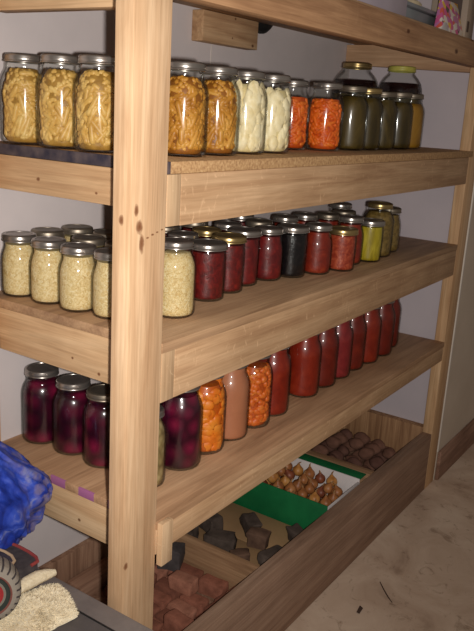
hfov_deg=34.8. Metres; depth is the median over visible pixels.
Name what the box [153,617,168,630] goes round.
block
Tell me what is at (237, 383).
jar
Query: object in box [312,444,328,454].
potato
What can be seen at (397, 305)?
jar
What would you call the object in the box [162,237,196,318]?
jar
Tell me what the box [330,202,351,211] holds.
jar
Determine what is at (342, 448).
potato
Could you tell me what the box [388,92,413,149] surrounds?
jar
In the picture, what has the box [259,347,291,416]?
jar
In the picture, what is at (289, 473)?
onion
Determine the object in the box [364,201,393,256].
jar
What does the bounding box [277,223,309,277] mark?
jar
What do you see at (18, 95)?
jar
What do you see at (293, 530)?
stone
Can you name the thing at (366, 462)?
potato
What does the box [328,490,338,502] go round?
onion
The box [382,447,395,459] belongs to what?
potato
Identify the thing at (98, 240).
jar
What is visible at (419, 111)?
jar
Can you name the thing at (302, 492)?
onion
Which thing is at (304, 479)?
onion
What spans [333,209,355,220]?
jar
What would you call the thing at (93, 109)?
jar
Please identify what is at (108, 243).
jar
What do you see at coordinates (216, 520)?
stone
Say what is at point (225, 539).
stone
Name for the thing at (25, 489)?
plastic bag
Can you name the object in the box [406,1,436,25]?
tote
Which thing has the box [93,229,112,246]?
jar
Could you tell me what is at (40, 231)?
jar
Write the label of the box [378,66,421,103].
pickle jar
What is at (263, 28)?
wall fitting
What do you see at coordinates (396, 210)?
jar
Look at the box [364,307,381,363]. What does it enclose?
jar
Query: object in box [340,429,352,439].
potato
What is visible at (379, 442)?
potato
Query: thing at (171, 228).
jar
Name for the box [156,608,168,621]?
block
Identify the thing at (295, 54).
wall
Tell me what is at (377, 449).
potato
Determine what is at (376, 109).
jar
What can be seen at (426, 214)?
wall
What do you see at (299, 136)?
jar
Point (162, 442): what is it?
jar
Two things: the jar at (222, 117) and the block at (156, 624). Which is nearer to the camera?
the jar at (222, 117)
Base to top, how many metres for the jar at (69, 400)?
0.164 m
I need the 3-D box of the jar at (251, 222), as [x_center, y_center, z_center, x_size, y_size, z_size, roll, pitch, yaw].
[0.053,-0.183,1.953,0.079,0.128,0.079,6,15,10]
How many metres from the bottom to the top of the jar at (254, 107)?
0.164 m
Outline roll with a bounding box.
[21,569,56,593]
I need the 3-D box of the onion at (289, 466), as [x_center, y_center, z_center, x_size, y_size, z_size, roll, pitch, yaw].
[0.163,0.482,2.454,0.038,0.052,0.038,9,16,20]
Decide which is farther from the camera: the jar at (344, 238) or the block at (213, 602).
the jar at (344, 238)
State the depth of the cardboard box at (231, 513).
2.22 m
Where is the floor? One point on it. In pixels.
(423, 560)
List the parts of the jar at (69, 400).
lid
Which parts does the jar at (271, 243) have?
lid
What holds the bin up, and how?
on the floor
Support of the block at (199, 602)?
on the bin
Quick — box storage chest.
[24,568,152,630]
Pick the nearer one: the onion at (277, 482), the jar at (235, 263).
the jar at (235, 263)
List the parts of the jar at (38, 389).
lid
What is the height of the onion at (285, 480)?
0.046 m
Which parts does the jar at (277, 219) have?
lid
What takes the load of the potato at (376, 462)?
in the bin
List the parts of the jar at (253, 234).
lid, glass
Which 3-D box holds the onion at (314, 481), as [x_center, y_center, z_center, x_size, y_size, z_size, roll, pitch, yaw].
[0.236,0.521,2.355,0.036,0.045,0.036,14,19,34]
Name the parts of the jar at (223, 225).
lid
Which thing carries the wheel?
on the storage chest
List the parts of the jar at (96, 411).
lid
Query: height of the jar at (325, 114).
0.164 m
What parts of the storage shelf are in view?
rail, rail, rail, rail, post, rail, rail, rail, rail, rail, rail, rail, post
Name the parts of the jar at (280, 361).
glass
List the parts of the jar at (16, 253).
glass, lid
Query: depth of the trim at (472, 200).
2.70 m
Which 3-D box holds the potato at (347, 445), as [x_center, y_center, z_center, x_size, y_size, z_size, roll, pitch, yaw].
[0.421,0.494,2.841,0.059,0.045,0.042,13,18,33]
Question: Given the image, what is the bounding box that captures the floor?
[285,443,473,630]
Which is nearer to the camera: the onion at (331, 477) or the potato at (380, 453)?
the onion at (331, 477)
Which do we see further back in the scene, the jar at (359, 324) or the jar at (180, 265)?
the jar at (359, 324)
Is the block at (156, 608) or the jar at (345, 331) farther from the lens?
the jar at (345, 331)
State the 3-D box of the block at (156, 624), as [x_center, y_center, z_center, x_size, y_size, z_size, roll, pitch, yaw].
[-0.209,0.718,1.731,0.077,0.041,0.040,12,17,29]
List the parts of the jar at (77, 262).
lid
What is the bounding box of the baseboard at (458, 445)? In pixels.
[435,419,473,479]
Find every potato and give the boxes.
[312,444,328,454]
[320,440,334,451]
[326,436,340,448]
[329,450,343,459]
[333,432,347,443]
[337,445,349,456]
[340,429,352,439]
[342,441,354,451]
[346,455,358,459]
[346,457,362,466]
[349,438,363,449]
[352,450,364,461]
[354,432,370,444]
[358,447,374,459]
[363,460,375,470]
[364,443,380,455]
[369,457,384,469]
[372,439,384,449]
[375,451,387,461]
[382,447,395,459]
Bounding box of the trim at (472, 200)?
[437,186,473,451]
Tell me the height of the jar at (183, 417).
0.191 m
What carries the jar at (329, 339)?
on the storage shelf
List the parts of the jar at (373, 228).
lid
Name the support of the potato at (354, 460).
in the bin
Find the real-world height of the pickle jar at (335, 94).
0.247 m
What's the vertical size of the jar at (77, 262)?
0.128 m
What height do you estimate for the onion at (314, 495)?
0.046 m
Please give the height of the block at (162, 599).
0.039 m
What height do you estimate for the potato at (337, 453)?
0.042 m
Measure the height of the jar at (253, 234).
0.131 m
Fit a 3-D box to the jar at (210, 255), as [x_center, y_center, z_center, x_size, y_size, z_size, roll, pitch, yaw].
[-0.065,-0.098,1.622,0.086,0.124,0.086,14,19,35]
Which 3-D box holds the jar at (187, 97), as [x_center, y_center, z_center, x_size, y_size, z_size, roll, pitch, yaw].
[-0.097,-0.374,1.371,0.091,0.164,0.091,16,20,40]
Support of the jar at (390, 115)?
on the storage shelf
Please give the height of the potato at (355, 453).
0.047 m
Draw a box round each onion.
[268,473,278,482]
[272,478,283,489]
[277,467,284,476]
[280,474,289,485]
[284,467,294,479]
[284,478,296,493]
[285,463,292,469]
[292,462,303,475]
[293,476,303,491]
[297,484,307,497]
[298,471,307,484]
[304,479,314,493]
[305,463,314,477]
[307,476,317,488]
[309,489,319,501]
[315,470,325,483]
[317,483,326,497]
[320,494,331,505]
[323,481,333,493]
[326,471,336,486]
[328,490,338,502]
[331,483,342,496]
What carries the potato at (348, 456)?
on the bin
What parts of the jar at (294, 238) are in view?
lid, glass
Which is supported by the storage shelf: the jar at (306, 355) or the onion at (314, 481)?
the jar at (306, 355)
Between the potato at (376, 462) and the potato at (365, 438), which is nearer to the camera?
the potato at (376, 462)
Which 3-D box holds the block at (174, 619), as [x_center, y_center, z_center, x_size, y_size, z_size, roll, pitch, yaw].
[-0.133,0.716,1.751,0.076,0.043,0.040,15,19,35]
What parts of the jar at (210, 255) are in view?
lid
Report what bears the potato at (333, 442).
in the bin
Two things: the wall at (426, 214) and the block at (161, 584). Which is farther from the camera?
the wall at (426, 214)
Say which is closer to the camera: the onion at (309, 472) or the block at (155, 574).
the block at (155, 574)
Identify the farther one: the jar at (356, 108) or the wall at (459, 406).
the wall at (459, 406)
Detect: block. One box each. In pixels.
[152,619,161,630]
[153,588,171,611]
[153,602,159,616]
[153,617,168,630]
[154,561,168,578]
[154,572,157,587]
[155,577,182,598]
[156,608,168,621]
[158,541,185,571]
[163,608,193,630]
[167,597,196,618]
[168,570,198,595]
[178,594,209,616]
[180,563,203,579]
[199,573,228,599]
[205,601,216,611]
[216,593,225,601]
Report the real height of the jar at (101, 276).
0.128 m
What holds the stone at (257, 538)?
on the cardboard box at (231, 513)
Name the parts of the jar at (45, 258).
glass, lid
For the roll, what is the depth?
1.35 m
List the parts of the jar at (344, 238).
lid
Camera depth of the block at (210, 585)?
1.95 m
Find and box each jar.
[0,53,44,144]
[0,231,36,296]
[21,362,58,443]
[29,236,66,304]
[31,227,64,237]
[36,53,81,148]
[52,373,90,455]
[58,242,96,312]
[62,224,92,241]
[71,234,105,247]
[73,54,114,152]
[82,384,110,467]
[91,247,111,319]
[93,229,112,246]
[105,239,112,246]
[157,405,166,486]
[160,386,202,470]
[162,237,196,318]
[165,225,179,236]
[168,60,208,156]
[168,230,198,250]
[181,222,208,230]
[189,238,227,301]
[192,226,221,237]
[199,65,240,155]
[199,375,226,454]
[211,232,246,293]
[214,220,241,231]
[223,365,250,440]
[228,226,261,286]
[229,70,267,154]
[229,215,253,226]
[245,218,272,226]
[247,355,272,428]
[255,225,283,280]
[256,74,292,153]
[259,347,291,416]
[272,214,297,225]
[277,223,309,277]
[278,79,310,149]
[289,333,321,397]
[293,212,317,224]
[305,82,343,150]
[305,222,332,274]
[317,211,340,225]
[319,326,339,387]
[329,226,358,271]
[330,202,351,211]
[331,62,378,99]
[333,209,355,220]
[336,85,368,150]
[336,320,353,378]
[338,214,363,264]
[350,313,366,370]
[356,88,383,149]
[359,218,384,261]
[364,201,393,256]
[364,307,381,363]
[371,91,397,149]
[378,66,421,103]
[379,206,401,252]
[379,301,395,355]
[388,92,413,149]
[392,299,401,347]
[400,94,424,148]
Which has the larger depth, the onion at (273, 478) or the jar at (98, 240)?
the onion at (273, 478)
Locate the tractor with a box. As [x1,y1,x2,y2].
[0,543,38,589]
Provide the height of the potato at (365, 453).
0.047 m
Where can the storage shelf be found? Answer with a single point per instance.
(148, 359)
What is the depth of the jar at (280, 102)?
1.62 m
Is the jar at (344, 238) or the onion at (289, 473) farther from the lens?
the onion at (289, 473)
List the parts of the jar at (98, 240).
lid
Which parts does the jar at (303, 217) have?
lid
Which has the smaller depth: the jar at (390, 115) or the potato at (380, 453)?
the jar at (390, 115)
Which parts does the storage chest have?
panel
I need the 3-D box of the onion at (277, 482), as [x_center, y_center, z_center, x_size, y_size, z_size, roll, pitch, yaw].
[0.128,0.523,2.339,0.036,0.050,0.037,-5,17,-27]
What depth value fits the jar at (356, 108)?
1.98 m
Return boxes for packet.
[434,0,462,35]
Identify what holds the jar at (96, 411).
on the storage shelf
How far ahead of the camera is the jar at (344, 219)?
2.08 m
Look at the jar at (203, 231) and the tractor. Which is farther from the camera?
the jar at (203, 231)
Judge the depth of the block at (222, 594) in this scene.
1.90 m
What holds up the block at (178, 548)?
on the block at (160, 572)
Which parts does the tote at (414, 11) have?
lid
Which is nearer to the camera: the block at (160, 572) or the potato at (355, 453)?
the block at (160, 572)
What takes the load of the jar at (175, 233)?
on the storage shelf
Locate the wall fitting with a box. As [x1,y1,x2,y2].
[258,22,272,33]
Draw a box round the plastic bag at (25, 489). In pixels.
[0,441,52,549]
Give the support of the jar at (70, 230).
on the storage shelf
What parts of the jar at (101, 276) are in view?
lid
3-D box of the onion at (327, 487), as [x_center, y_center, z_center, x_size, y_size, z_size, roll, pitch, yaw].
[0.282,0.530,2.336,0.032,0.043,0.033,16,20,39]
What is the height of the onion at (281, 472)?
0.049 m
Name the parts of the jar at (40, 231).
lid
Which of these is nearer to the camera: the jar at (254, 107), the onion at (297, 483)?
the jar at (254, 107)
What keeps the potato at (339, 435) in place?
in the bin
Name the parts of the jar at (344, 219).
lid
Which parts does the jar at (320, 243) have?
lid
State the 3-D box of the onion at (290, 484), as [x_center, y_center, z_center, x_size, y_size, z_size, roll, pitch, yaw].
[0.165,0.529,2.324,0.037,0.051,0.038,16,20,40]
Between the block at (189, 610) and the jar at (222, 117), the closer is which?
the jar at (222, 117)
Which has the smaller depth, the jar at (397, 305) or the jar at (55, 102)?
the jar at (55, 102)
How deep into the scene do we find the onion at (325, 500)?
2.25 m
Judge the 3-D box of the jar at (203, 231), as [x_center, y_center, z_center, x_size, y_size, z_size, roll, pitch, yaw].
[-0.073,-0.141,1.772,0.079,0.128,0.079,4,15,1]
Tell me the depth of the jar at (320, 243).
1.93 m
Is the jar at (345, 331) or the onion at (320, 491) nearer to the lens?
the jar at (345, 331)
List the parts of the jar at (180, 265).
lid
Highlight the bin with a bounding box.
[38,409,431,630]
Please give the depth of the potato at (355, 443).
2.79 m
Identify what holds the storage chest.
on the floor
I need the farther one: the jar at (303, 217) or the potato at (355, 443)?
the potato at (355, 443)
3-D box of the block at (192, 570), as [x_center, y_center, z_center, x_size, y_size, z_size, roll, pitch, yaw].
[-0.126,0.692,2.012,0.077,0.040,0.040,11,17,27]
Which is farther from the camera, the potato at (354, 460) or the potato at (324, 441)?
the potato at (324, 441)
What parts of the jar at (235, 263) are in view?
lid, glass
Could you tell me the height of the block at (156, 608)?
0.037 m
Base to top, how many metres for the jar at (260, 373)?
0.191 m
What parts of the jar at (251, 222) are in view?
lid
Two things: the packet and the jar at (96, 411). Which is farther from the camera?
the packet
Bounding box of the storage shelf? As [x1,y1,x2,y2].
[0,0,473,629]
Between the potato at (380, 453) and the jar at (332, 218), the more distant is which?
the potato at (380, 453)
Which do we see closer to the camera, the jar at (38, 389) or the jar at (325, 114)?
the jar at (38, 389)
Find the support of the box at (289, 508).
in the bin
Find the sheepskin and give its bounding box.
[0,583,78,630]
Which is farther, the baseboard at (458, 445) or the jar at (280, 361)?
the baseboard at (458, 445)
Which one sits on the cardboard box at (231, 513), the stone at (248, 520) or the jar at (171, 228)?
the stone at (248, 520)
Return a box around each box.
[197,503,289,563]
[232,454,365,528]
[358,0,407,16]
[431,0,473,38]
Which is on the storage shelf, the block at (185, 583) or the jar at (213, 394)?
the jar at (213, 394)
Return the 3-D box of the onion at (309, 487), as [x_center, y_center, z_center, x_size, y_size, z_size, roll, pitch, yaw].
[0.224,0.528,2.329,0.033,0.046,0.032,4,15,2]
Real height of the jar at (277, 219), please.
0.128 m
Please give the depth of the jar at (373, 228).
2.14 m
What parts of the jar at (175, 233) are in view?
lid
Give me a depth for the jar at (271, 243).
1.82 m
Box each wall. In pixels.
[0,2,351,566]
[345,0,473,423]
[433,203,473,479]
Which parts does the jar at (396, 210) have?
glass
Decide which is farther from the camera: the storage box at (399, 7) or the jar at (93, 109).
the storage box at (399, 7)
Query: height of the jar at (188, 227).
0.128 m
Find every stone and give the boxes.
[187,526,198,537]
[198,513,222,530]
[204,527,237,551]
[229,547,250,561]
[239,511,260,535]
[247,527,270,550]
[256,544,282,565]
[286,525,304,540]
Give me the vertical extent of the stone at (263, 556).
0.039 m
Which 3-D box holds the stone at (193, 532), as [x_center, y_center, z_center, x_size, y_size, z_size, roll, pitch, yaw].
[-0.150,0.612,2.117,0.081,0.057,0.055,9,16,21]
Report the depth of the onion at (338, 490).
2.31 m
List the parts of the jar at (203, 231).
lid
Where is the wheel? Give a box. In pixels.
[0,556,20,619]
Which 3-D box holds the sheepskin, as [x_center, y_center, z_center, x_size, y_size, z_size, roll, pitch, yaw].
[-0.358,0.510,1.292,0.123,0.029,0.201,13,18,32]
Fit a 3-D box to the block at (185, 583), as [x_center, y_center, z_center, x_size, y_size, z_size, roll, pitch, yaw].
[-0.136,0.674,1.905,0.077,0.042,0.039,13,18,31]
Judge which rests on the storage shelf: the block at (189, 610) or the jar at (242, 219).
the jar at (242, 219)
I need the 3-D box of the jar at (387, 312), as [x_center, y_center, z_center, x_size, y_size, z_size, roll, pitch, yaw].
[0.465,0.030,2.457,0.095,0.191,0.095,7,16,13]
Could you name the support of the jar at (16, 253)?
on the storage shelf
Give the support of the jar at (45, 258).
on the storage shelf
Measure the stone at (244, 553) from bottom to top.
0.045 m
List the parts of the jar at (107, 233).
lid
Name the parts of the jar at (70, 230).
lid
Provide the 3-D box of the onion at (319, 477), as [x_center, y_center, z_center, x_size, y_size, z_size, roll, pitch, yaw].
[0.264,0.508,2.386,0.033,0.045,0.033,4,15,2]
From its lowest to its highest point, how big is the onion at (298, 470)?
0.050 m
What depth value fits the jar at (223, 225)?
1.85 m
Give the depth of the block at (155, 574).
1.97 m

